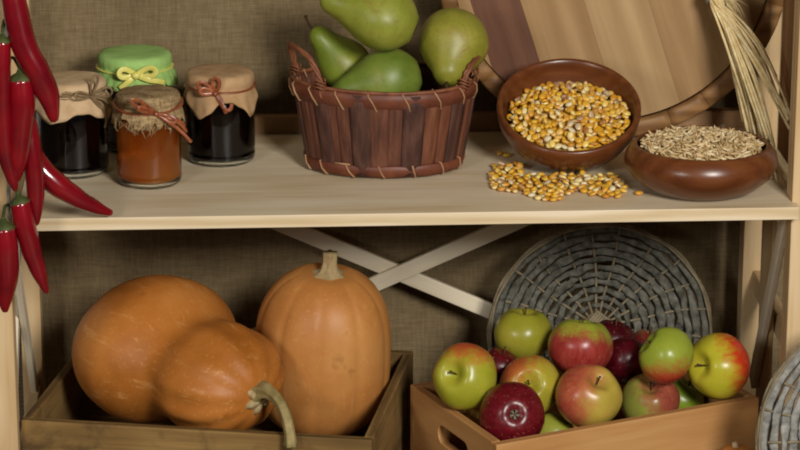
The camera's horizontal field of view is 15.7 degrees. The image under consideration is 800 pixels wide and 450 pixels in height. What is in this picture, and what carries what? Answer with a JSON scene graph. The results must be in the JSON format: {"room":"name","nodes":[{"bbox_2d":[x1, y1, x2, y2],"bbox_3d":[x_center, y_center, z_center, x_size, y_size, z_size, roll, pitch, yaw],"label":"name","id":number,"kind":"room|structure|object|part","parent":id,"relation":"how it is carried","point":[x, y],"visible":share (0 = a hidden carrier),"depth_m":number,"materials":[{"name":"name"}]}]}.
{"room":"pantry","nodes":[
{"label":"pantry","id":0,"kind":"room"},
{"bbox_2d":[18,327,773,436],"bbox_3d":[0.011,0.447,3.265,5.000,0.040,5.000,-1,17,-3],"label":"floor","id":1,"kind":"structure","parent":0,"point":[20,387],"depth_m":3.93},
{"bbox_2d":[21,350,412,449],"bbox_3d":[-0.215,0.262,3.563,0.420,0.140,0.316,3,17,9],"label":"wooden crate","id":2,"kind":"object","parent":1,"relation":"on","point":[63,417],"visible":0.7,"depth_m":3.42,"materials":[{"name":"brown wood"}]},
{"bbox_3d":[-0.417,0.252,3.594,0.011,0.140,0.293,3,17,9],"label":"panel","id":3,"kind":"part","parent":2,"relation":"part of","materials":[{"name":"brown wood"}]},
{"bbox_2d":[72,275,297,447],"bbox_3d":[-0.230,0.164,3.505,0.347,0.178,0.221,9,19,27],"label":"squash","id":4,"kind":"object","parent":2,"relation":"in","point":[151,349],"visible":0.93,"depth_m":3.45,"materials":[{"name":"orange food"}]},
{"bbox_3d":[-0.239,0.305,3.420,0.420,0.140,0.011,3,17,9],"label":"panel","id":5,"kind":"part","parent":2,"relation":"part of","materials":[{"name":"brown wood"}]},
{"bbox_2d":[255,250,390,435],"bbox_3d":[-0.096,0.144,3.572,0.170,0.238,0.171,5,18,15],"label":"pumpkin","id":6,"kind":"object","parent":2,"relation":"in","point":[327,322],"visible":0.78,"depth_m":3.51,"materials":[{"name":"orange food"}]},
{"bbox_3d":[-0.086,0.049,3.534,0.054,0.034,0.063,2,21,-4],"label":"stem","id":7,"kind":"part","parent":6,"relation":"part of","materials":[{"name":"beige plant"}]},
{"bbox_3d":[-0.013,0.271,3.533,0.011,0.140,0.293,3,17,9],"label":"panel","id":8,"kind":"part","parent":2,"relation":"part of","materials":[{"name":"brown wood"}]},
{"bbox_3d":[-0.192,0.217,3.708,0.420,0.140,0.011,3,17,9],"label":"panel","id":9,"kind":"part","parent":2,"relation":"part of","materials":[{"name":"brown wood"}]},
{"bbox_2d":[0,0,799,449],"bbox_3d":[-0.004,-0.235,3.461,0.984,1.150,0.372,-1,17,-3],"label":"shelf rack","id":10,"kind":"object","parent":1,"relation":"on","point":[276,190],"visible":0.38,"depth_m":3.44,"materials":[{"name":"brown wood"}]},
{"bbox_2d":[5,25,10,221],"bbox_3d":[-0.440,-0.158,3.236,0.015,0.349,0.007,3,17,9],"label":"cord","id":11,"kind":"object","parent":10,"relation":"hanging from","point":[8,192],"visible":0.15,"depth_m":3.27,"materials":[{"name":"beige fabric"}]},
{"bbox_2d":[0,19,17,191],"bbox_3d":[-0.436,-0.131,3.217,0.022,0.194,0.041,6,18,20],"label":"chili pepper","id":12,"kind":"object","parent":11,"relation":"hanging from","point":[6,164],"visible":1,"depth_m":3.20,"materials":[{"name":"red food"}]},
{"bbox_3d":[-0.437,-0.219,3.198,0.004,0.015,0.029,0,17,-1],"label":"stem","id":13,"kind":"part","parent":12,"relation":"part of","materials":[{"name":"green plant"}]},
{"bbox_2d":[0,203,18,312],"bbox_3d":[-0.445,0.039,3.267,0.028,0.123,0.047,-6,18,-20],"label":"chili pepper","id":14,"kind":"object","parent":11,"relation":"hanging from","point":[9,251],"visible":1,"depth_m":3.25,"materials":[{"name":"red food"}]},
{"bbox_3d":[-0.444,-0.016,3.260,0.004,0.014,0.033,1,17,3],"label":"stem","id":15,"kind":"part","parent":14,"relation":"part of","materials":[{"name":"plant"}]},
{"bbox_2d":[10,56,34,181],"bbox_3d":[-0.425,-0.116,3.223,0.044,0.142,0.030,12,21,35],"label":"chili pepper","id":16,"kind":"object","parent":11,"relation":"hanging from","point":[22,95],"visible":0.98,"depth_m":3.21,"materials":[{"name":"red food"}]},
{"bbox_3d":[-0.427,-0.180,3.214,0.004,0.013,0.030,-10,20,-31],"label":"stem","id":17,"kind":"part","parent":16,"relation":"part of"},
{"bbox_2d":[10,190,48,293],"bbox_3d":[-0.423,0.015,3.265,0.048,0.131,0.028,7,18,23],"label":"chili pepper","id":18,"kind":"object","parent":11,"relation":"hanging from","point":[23,219],"visible":0.98,"depth_m":3.25,"materials":[{"name":"red food"}]},
{"bbox_2d":[1,0,59,122],"bbox_3d":[-0.410,-0.203,3.196,0.063,0.189,0.035,4,17,13],"label":"chili pepper","id":19,"kind":"object","parent":11,"relation":"hanging from","point":[25,48],"visible":1,"depth_m":3.19,"materials":[{"name":"red food"}]},
{"bbox_2d":[24,117,44,225],"bbox_3d":[-0.417,-0.068,3.256,0.042,0.140,0.024,14,22,38],"label":"chili pepper","id":20,"kind":"object","parent":11,"relation":"hanging from","point":[34,169],"visible":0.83,"depth_m":3.25,"materials":[{"name":"red food"}]},
{"bbox_2d":[42,151,112,215],"bbox_3d":[-0.384,-0.064,3.276,0.115,0.123,0.031,-2,17,-6],"label":"chili pepper","id":21,"kind":"object","parent":11,"relation":"hanging from","point":[56,183],"visible":0.69,"depth_m":3.27,"materials":[{"name":"red food"}]},
{"bbox_3d":[-0.469,-0.185,3.296,0.038,1.150,0.036,-1,17,-3],"label":"post","id":22,"kind":"part","parent":10,"relation":"part of","materials":[{"name":"brown wood"}]},
{"bbox_3d":[-0.462,-0.036,3.508,0.014,0.030,0.279,-1,17,-3],"label":"rail","id":23,"kind":"part","parent":10,"relation":"part of","materials":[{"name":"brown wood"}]},
{"bbox_3d":[-0.472,-0.277,3.598,0.026,1.150,0.034,-1,17,-3],"label":"post","id":24,"kind":"part","parent":10,"relation":"part of","materials":[{"name":"brown wood"}]},
{"bbox_3d":[-0.462,0.261,3.599,0.014,0.030,0.279,-1,17,-3],"label":"rail","id":25,"kind":"part","parent":10,"relation":"part of","materials":[{"name":"brown wood"}]},
{"bbox_2d":[35,70,113,179],"bbox_3d":[-0.393,-0.127,3.483,0.098,0.129,0.101,-13,21,-37],"label":"jam jar","id":26,"kind":"object","parent":10,"relation":"on","point":[77,145],"visible":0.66,"depth_m":3.45,"materials":[{"name":"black glass"}]},
{"bbox_3d":[-0.394,-0.119,3.486,0.085,0.112,0.085,-1,17,-3],"label":"jar glass","id":27,"kind":"part","parent":26,"relation":"part of","materials":[{"name":"black glass"}]},
{"bbox_2d":[95,44,178,152],"bbox_3d":[-0.327,-0.156,3.588,0.107,0.123,0.110,-1,17,-3],"label":"jam jar","id":28,"kind":"object","parent":10,"relation":"on","point":[121,66],"visible":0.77,"depth_m":3.55,"materials":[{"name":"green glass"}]},
{"bbox_3d":[-0.327,-0.154,3.591,0.085,0.118,0.085,-1,17,-3],"label":"jar glass","id":29,"kind":"part","parent":28,"relation":"part of","materials":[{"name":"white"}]},
{"bbox_2d":[111,85,191,189],"bbox_3d":[-0.297,-0.107,3.436,0.088,0.118,0.093,-5,18,-16],"label":"honey jar","id":30,"kind":"object","parent":10,"relation":"on","point":[146,119],"visible":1,"depth_m":3.41,"materials":[{"name":"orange glass"}]},
{"bbox_3d":[-0.298,-0.103,3.441,0.076,0.108,0.076,-1,17,-3],"label":"jar glass","id":31,"kind":"part","parent":30,"relation":"part of","materials":[{"name":"white"}]},
{"bbox_2d":[183,63,257,167],"bbox_3d":[-0.219,-0.135,3.531,0.092,0.117,0.095,1,17,3],"label":"jam jar","id":32,"kind":"object","parent":10,"relation":"on","point":[220,99],"visible":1,"depth_m":3.50,"materials":[{"name":"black glass"}]},
{"bbox_3d":[-0.219,-0.132,3.535,0.083,0.109,0.083,-1,17,-3],"label":"jar glass","id":33,"kind":"part","parent":32,"relation":"part of","materials":[{"name":"white"}]},
{"bbox_2d":[287,42,480,178],"bbox_3d":[-0.019,-0.149,3.503,0.238,0.157,0.163,0,17,1],"label":"basket","id":34,"kind":"object","parent":10,"relation":"on","point":[423,132],"visible":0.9,"depth_m":3.45,"materials":[{"name":"brown wood"}]},
{"bbox_3d":[-0.117,-0.188,3.471,0.029,0.064,0.101,-7,18,-21],"label":"handle","id":35,"kind":"part","parent":34,"relation":"part of","materials":[{"name":"brown wicker"}]},
{"bbox_2d":[304,15,368,86],"bbox_3d":[-0.070,-0.209,3.530,0.064,0.098,0.072,14,22,39],"label":"pear","id":36,"kind":"object","parent":34,"relation":"in","point":[336,54],"visible":0.66,"depth_m":3.51,"materials":[{"name":"green food"}]},
{"bbox_3d":[-0.109,-0.245,3.513,0.008,0.022,0.008,-39,22,15],"label":"stem","id":37,"kind":"part","parent":36,"relation":"part of","materials":[{"name":"brown plant"}]},
{"bbox_2d":[332,48,421,91],"bbox_3d":[-0.034,-0.176,3.493,0.122,0.077,0.078,3,17,9],"label":"pear","id":38,"kind":"object","parent":34,"relation":"in","point":[396,70],"visible":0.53,"depth_m":3.46,"materials":[{"name":"green food"}]},
{"bbox_2d":[319,0,418,50],"bbox_3d":[-0.040,-0.249,3.454,0.126,0.080,0.082,9,19,28],"label":"pear","id":39,"kind":"object","parent":38,"relation":"on","point":[380,25],"visible":1,"depth_m":3.42,"materials":[{"name":"green food"}]},
{"bbox_2d":[419,7,488,87],"bbox_3d":[0.060,-0.216,3.489,0.084,0.088,0.097,15,23,41],"label":"pear","id":40,"kind":"object","parent":34,"relation":"in","point":[449,38],"visible":0.97,"depth_m":3.46,"materials":[{"name":"green food"}]},
{"bbox_3d":[0.086,-0.182,3.481,0.022,0.050,0.077,3,17,10],"label":"handle","id":41,"kind":"part","parent":34,"relation":"part of","materials":[{"name":"brown wicker"}]},
{"bbox_3d":[-0.008,-0.121,3.682,0.904,0.042,0.016,-1,17,-3],"label":"rail","id":42,"kind":"part","parent":10,"relation":"part of","materials":[{"name":"brown wood"}]},
{"bbox_3d":[0.002,-0.058,3.506,0.904,0.015,0.355,-1,17,-3],"label":"shelf","id":43,"kind":"part","parent":10,"relation":"part of","materials":[{"name":"brown wood"}]},
{"bbox_2d":[491,184,497,188],"bbox_3d":[0.112,-0.045,3.426,0.008,0.005,0.010,1,17,3],"label":"corn kernel","id":44,"kind":"object","parent":10,"relation":"on","point":[494,186],"visible":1,"depth_m":3.42,"materials":[{"name":"yellow food"}]},
{"bbox_2d":[492,174,498,179],"bbox_3d":[0.114,-0.057,3.453,0.007,0.007,0.011,15,22,40],"label":"corn kernel","id":45,"kind":"object","parent":10,"relation":"on","point":[494,176],"visible":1,"depth_m":3.45,"materials":[{"name":"yellow food"}]},
{"bbox_2d":[497,186,504,190],"bbox_3d":[0.119,-0.043,3.418,0.010,0.005,0.007,0,17,1],"label":"corn kernel","id":46,"kind":"object","parent":10,"relation":"on","point":[501,188],"visible":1,"depth_m":3.42,"materials":[{"name":"food"}]},
{"bbox_2d":[497,178,504,183],"bbox_3d":[0.119,-0.052,3.435,0.008,0.006,0.010,13,21,36],"label":"corn kernel","id":47,"kind":"object","parent":10,"relation":"on","point":[500,181],"visible":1,"depth_m":3.43,"materials":[{"name":"beige food"}]},
{"bbox_2d":[501,182,509,186],"bbox_3d":[0.124,-0.048,3.422,0.010,0.005,0.008,-10,20,-29],"label":"corn kernel","id":48,"kind":"object","parent":10,"relation":"on","point":[505,184],"visible":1,"depth_m":3.42,"materials":[{"name":"food"}]},
{"bbox_2d":[525,183,532,187],"bbox_3d":[0.152,-0.046,3.417,0.009,0.006,0.008,-16,23,-41],"label":"corn kernel","id":49,"kind":"object","parent":10,"relation":"on","point":[528,185],"visible":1,"depth_m":3.41,"materials":[{"name":"food"}]},
{"bbox_2d":[542,196,549,200],"bbox_3d":[0.170,-0.031,3.379,0.008,0.005,0.010,15,22,40],"label":"corn kernel","id":50,"kind":"object","parent":10,"relation":"on","point":[545,198],"visible":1,"depth_m":3.38,"materials":[{"name":"food"}]},
{"bbox_2d":[547,183,554,187],"bbox_3d":[0.178,-0.047,3.419,0.009,0.005,0.007,4,17,13],"label":"corn kernel","id":51,"kind":"object","parent":10,"relation":"on","point":[551,185],"visible":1,"depth_m":3.42,"materials":[{"name":"yellow food"}]},
{"bbox_2d":[496,58,640,171],"bbox_3d":[0.204,-0.127,3.503,0.172,0.117,0.166,9,19,28],"label":"wooden bowl","id":52,"kind":"object","parent":10,"relation":"on","point":[563,70],"visible":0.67,"depth_m":3.51,"materials":[{"name":"brown wood"}]},
{"bbox_2d":[506,81,630,150],"bbox_3d":[0.204,-0.129,3.499,0.149,0.064,0.141,-3,17,-9],"label":"corn kernels","id":53,"kind":"object","parent":52,"relation":"in","point":[569,119],"visible":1,"depth_m":3.48,"materials":[{"name":"yellow food"}]},
{"bbox_2d":[574,178,581,181],"bbox_3d":[0.211,-0.053,3.440,0.010,0.006,0.008,9,19,28],"label":"corn kernel","id":54,"kind":"object","parent":10,"relation":"on","point":[575,179],"visible":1,"depth_m":3.44,"materials":[{"name":"beige food"}]},
{"bbox_2d":[580,188,587,192],"bbox_3d":[0.216,-0.040,3.410,0.008,0.005,0.010,-15,23,-41],"label":"corn kernel","id":55,"kind":"object","parent":10,"relation":"on","point":[583,190],"visible":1,"depth_m":3.41,"materials":[{"name":"yellow food"}]},
{"bbox_2d":[587,179,594,184],"bbox_3d":[0.226,-0.051,3.433,0.010,0.006,0.008,-14,22,-39],"label":"corn kernel","id":56,"kind":"object","parent":10,"relation":"on","point":[590,181],"visible":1,"depth_m":3.43,"materials":[{"name":"yellow food"}]},
{"bbox_2d":[602,186,607,191],"bbox_3d":[0.240,-0.042,3.403,0.008,0.008,0.008,-9,19,-27],"label":"corn kernel","id":57,"kind":"object","parent":10,"relation":"on","point":[605,188],"visible":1,"depth_m":3.40,"materials":[{"name":"food"}]},
{"bbox_2d":[601,194,609,197],"bbox_3d":[0.240,-0.034,3.390,0.008,0.005,0.010,-16,25,-42],"label":"corn kernel","id":58,"kind":"object","parent":10,"relation":"on","point":[602,195],"visible":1,"depth_m":3.39,"materials":[{"name":"food"}]},
{"bbox_2d":[440,0,782,136],"bbox_3d":[0.264,-0.321,3.587,0.436,0.437,0.035,-1,17,-3],"label":"wooden tray","id":59,"kind":"object","parent":10,"relation":"on","point":[669,51],"visible":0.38,"depth_m":3.62,"materials":[{"name":"brown wood"}]},
{"bbox_2d":[609,185,615,191],"bbox_3d":[0.249,-0.043,3.407,0.008,0.006,0.010,-5,18,-16],"label":"corn kernel","id":60,"kind":"object","parent":10,"relation":"on","point":[612,188],"visible":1,"depth_m":3.40,"materials":[{"name":"beige food"}]},
{"bbox_2d":[635,190,642,194],"bbox_3d":[0.281,-0.038,3.403,0.010,0.005,0.008,-6,18,-19],"label":"corn kernel","id":61,"kind":"object","parent":10,"relation":"on","point":[639,192],"visible":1,"depth_m":3.40,"materials":[{"name":"orange food"}]},
{"bbox_2d":[624,126,777,200],"bbox_3d":[0.354,-0.069,3.417,0.181,0.058,0.181,-1,17,-3],"label":"wooden bowl","id":62,"kind":"object","parent":10,"relation":"on","point":[684,179],"visible":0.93,"depth_m":3.35,"materials":[{"name":"brown wood"}]},
{"bbox_2d":[640,125,763,159],"bbox_3d":[0.355,-0.096,3.409,0.144,0.030,0.144,13,21,37],"label":"grain","id":63,"kind":"object","parent":62,"relation":"in","point":[694,142],"visible":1,"depth_m":3.39,"materials":[{"name":"beige food"}]},
{"bbox_2d":[705,0,789,186],"bbox_3d":[0.420,-0.213,3.508,0.069,0.277,0.250,-10,20,-29],"label":"straw bundle","id":64,"kind":"object","parent":10,"relation":"on","point":[739,47],"visible":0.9,"depth_m":3.51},
{"bbox_3d":[0.459,-0.291,3.644,0.038,1.150,0.034,-1,17,-3],"label":"post","id":65,"kind":"part","parent":10,"relation":"part of","materials":[{"name":"brown wood"}]},
{"bbox_3d":[0.469,0.113,3.604,0.014,0.030,0.279,-1,17,-3],"label":"rail","id":66,"kind":"part","parent":10,"relation":"part of","materials":[{"name":"brown wood"}]},
{"bbox_3d":[0.469,-0.050,3.555,0.014,0.030,0.279,-1,17,-3],"label":"rail","id":67,"kind":"part","parent":10,"relation":"part of","materials":[{"name":"brown wood"}]},
{"bbox_3d":[0.474,-0.199,3.343,0.038,1.150,0.036,-1,17,-3],"label":"post","id":68,"kind":"part","parent":10,"relation":"part of","materials":[{"name":"brown wood"}]},
{"label":"corn kernel","id":69,"kind":"object","parent":10,"relation":"on","visible":0},
{"bbox_2d":[516,162,522,167],"bbox_3d":[0.144,-0.071,3.499,0.008,0.008,0.010,7,18,22],"label":"corn kernel","id":70,"kind":"object","parent":69,"relation":"on","point":[519,164],"visible":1,"depth_m":3.50,"materials":[{"name":"yellow food"}]},
{"label":"corn kernel","id":71,"kind":"object","parent":10,"relation":"on","visible":0},
{"bbox_2d":[567,175,574,179],"bbox_3d":[0.204,-0.056,3.450,0.010,0.005,0.008,16,24,42],"label":"corn kernel","id":72,"kind":"object","parent":71,"relation":"on","point":[569,177],"visible":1,"depth_m":3.45,"materials":[{"name":"food"}]},
{"bbox_2d":[31,0,787,407],"bbox_3d":[0.127,-0.449,3.641,1.232,1.450,0.035,-1,17,-3],"label":"burlap cloth","id":73,"kind":"object","parent":1,"relation":"on","point":[240,265],"visible":0.17,"depth_m":3.76,"materials":[{"name":"brown fabric"}]},
{"bbox_2d":[410,361,758,449],"bbox_3d":[0.223,0.269,3.541,0.358,0.140,0.226,-8,19,-25],"label":"wooden crate","id":74,"kind":"object","parent":1,"relation":"on","point":[715,424],"visible":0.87,"depth_m":3.46,"materials":[{"name":"brown wood"}]},
{"bbox_3d":[0.067,0.291,3.468,0.011,0.140,0.203,-8,19,-25],"label":"panel","id":75,"kind":"part","parent":74,"relation":"part of","materials":[{"name":"brown wood"}]},
{"bbox_2d":[432,343,496,409],"bbox_3d":[0.077,0.180,3.455,0.077,0.079,0.074,6,18,17],"label":"apple","id":76,"kind":"object","parent":74,"relation":"in","point":[463,374],"visible":0.99,"depth_m":3.43,"materials":[{"name":"green food"}]},
{"bbox_2d":[464,405,480,425],"bbox_3d":[0.106,0.242,3.518,0.059,0.059,0.058,13,21,36],"label":"apple","id":77,"kind":"object","parent":74,"relation":"in","point":[472,414],"visible":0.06,"depth_m":3.50,"materials":[{"name":"food"}]},
{"bbox_2d":[487,346,516,384],"bbox_3d":[0.121,0.172,3.543,0.048,0.048,0.050,7,18,21],"label":"apple","id":78,"kind":"object","parent":74,"relation":"in","point":[502,358],"visible":0.44,"depth_m":3.52,"materials":[{"name":"red food"}]},
{"bbox_2d":[479,382,544,440],"bbox_3d":[0.132,0.225,3.417,0.075,0.080,0.075,11,20,33],"label":"apple","id":79,"kind":"object","parent":74,"relation":"in","point":[508,410],"visible":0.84,"depth_m":3.39,"materials":[{"name":"red food"}]},
{"bbox_3d":[0.176,0.240,3.633,0.358,0.140,0.011,-8,19,-25],"label":"panel","id":80,"kind":"part","parent":74,"relation":"part of","materials":[{"name":"brown wood"}]},
{"bbox_2d":[494,308,552,357],"bbox_3d":[0.152,0.135,3.579,0.074,0.066,0.072,-13,21,-36],"label":"apple","id":81,"kind":"object","parent":74,"relation":"in","point":[523,331],"visible":0.77,"depth_m":3.55,"materials":[{"name":"green food"}]},
{"bbox_2d":[540,412,573,433],"bbox_3d":[0.184,0.253,3.486,0.056,0.056,0.054,13,21,35],"label":"apple","id":82,"kind":"object","parent":74,"relation":"in","point":[553,421],"visible":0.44,"depth_m":3.46,"materials":[{"name":"green food"}]},
{"bbox_2d":[499,355,559,411],"bbox_3d":[0.156,0.193,3.486,0.074,0.073,0.070,-7,18,-23],"label":"apple","id":83,"kind":"object","parent":82,"relation":"on","point":[535,371],"visible":0.66,"depth_m":3.46,"materials":[{"name":"yellow food"}]},
{"bbox_2d":[548,318,612,372],"bbox_3d":[0.218,0.149,3.524,0.081,0.072,0.078,-15,23,-41],"label":"apple","id":84,"kind":"object","parent":74,"relation":"in","point":[572,342],"visible":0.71,"depth_m":3.49,"materials":[{"name":"red food"}]},
{"bbox_2d":[555,364,621,426],"bbox_3d":[0.224,0.204,3.451,0.077,0.076,0.082,14,22,39],"label":"apple","id":85,"kind":"object","parent":74,"relation":"in","point":[586,394],"visible":0.97,"depth_m":3.42,"materials":[{"name":"red food"}]},
{"bbox_2d":[599,318,634,339],"bbox_3d":[0.265,0.143,3.618,0.056,0.055,0.058,6,18,20],"label":"apple","id":86,"kind":"object","parent":74,"relation":"in","point":[617,329],"visible":0.39,"depth_m":3.60,"materials":[{"name":"red food"}]},
{"bbox_2d":[605,338,642,384],"bbox_3d":[0.278,0.167,3.562,0.062,0.060,0.061,7,18,22],"label":"apple","id":87,"kind":"object","parent":74,"relation":"in","point":[624,364],"visible":0.63,"depth_m":3.54,"materials":[{"name":"red food"}]},
{"bbox_3d":[0.270,0.297,3.448,0.358,0.140,0.011,-8,19,-25],"label":"panel","id":88,"kind":"part","parent":74,"relation":"part of","materials":[{"name":"brown wood"}]},
{"bbox_2d":[634,327,652,344],"bbox_3d":[0.309,0.150,3.643,0.044,0.046,0.043,-13,22,-37],"label":"apple","id":89,"kind":"object","parent":74,"relation":"in","point":[641,335],"visible":0.23,"depth_m":3.63,"materials":[{"name":"red food"}]},
{"bbox_2d":[621,373,679,417],"bbox_3d":[0.304,0.213,3.520,0.072,0.068,0.070,3,17,9],"label":"apple","id":90,"kind":"object","parent":74,"relation":"in","point":[641,396],"visible":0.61,"depth_m":3.50,"materials":[{"name":"food"}]},
{"bbox_2d":[639,327,693,383],"bbox_3d":[0.319,0.156,3.478,0.066,0.068,0.069,14,22,38],"label":"apple","id":91,"kind":"object","parent":90,"relation":"on","point":[667,354],"visible":1,"depth_m":3.45,"materials":[{"name":"green food"}]},
{"bbox_2d":[673,378,703,408],"bbox_3d":[0.347,0.215,3.580,0.055,0.053,0.058,7,18,21],"label":"apple","id":92,"kind":"object","parent":74,"relation":"in","point":[690,396],"visible":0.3,"depth_m":3.56,"materials":[{"name":"green food"}]},
{"bbox_3d":[0.379,0.246,3.613,0.011,0.140,0.203,-8,19,-25],"label":"panel","id":93,"kind":"part","parent":74,"relation":"part of","materials":[{"name":"brown wood"}]},
{"bbox_2d":[688,333,749,399],"bbox_3d":[0.385,0.170,3.502,0.077,0.080,0.075,6,18,19],"label":"apple","id":94,"kind":"object","parent":74,"relation":"in","point":[719,369],"visible":0.98,"depth_m":3.48,"materials":[{"name":"yellow food"}]},
{"bbox_2d":[487,223,712,360],"bbox_3d":[0.255,0.136,3.719,0.291,0.289,0.057,-1,17,-4],"label":"wicker tray","id":95,"kind":"object","parent":1,"relation":"on","point":[585,236],"visible":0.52,"depth_m":3.71,"materials":[{"name":"grey wicker"}]},
{"bbox_2d":[722,441,750,449],"bbox_3d":[0.400,0.309,3.454,0.078,0.113,0.078,6,18,19],"label":"gourd","id":96,"kind":"object","parent":1,"relation":"on","point":[734,446],"visible":1,"depth_m":3.44,"materials":[{"name":"orange"}]},
{"bbox_3d":[0.398,0.261,3.437,0.009,0.011,0.009,-7,19,-23],"label":"stem","id":97,"kind":"part","parent":96,"relation":"part of","materials":[{"name":"beige"}]},
{"bbox_2d":[755,344,799,449],"bbox_3d":[0.563,0.245,3.334,0.308,0.304,0.059,1,17,4],"label":"wicker tray","id":98,"kind":"object","parent":1,"relation":"on","point":[787,419],"visible":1,"depth_m":3.33,"materials":[{"name":"grey wicker"}]}
]}

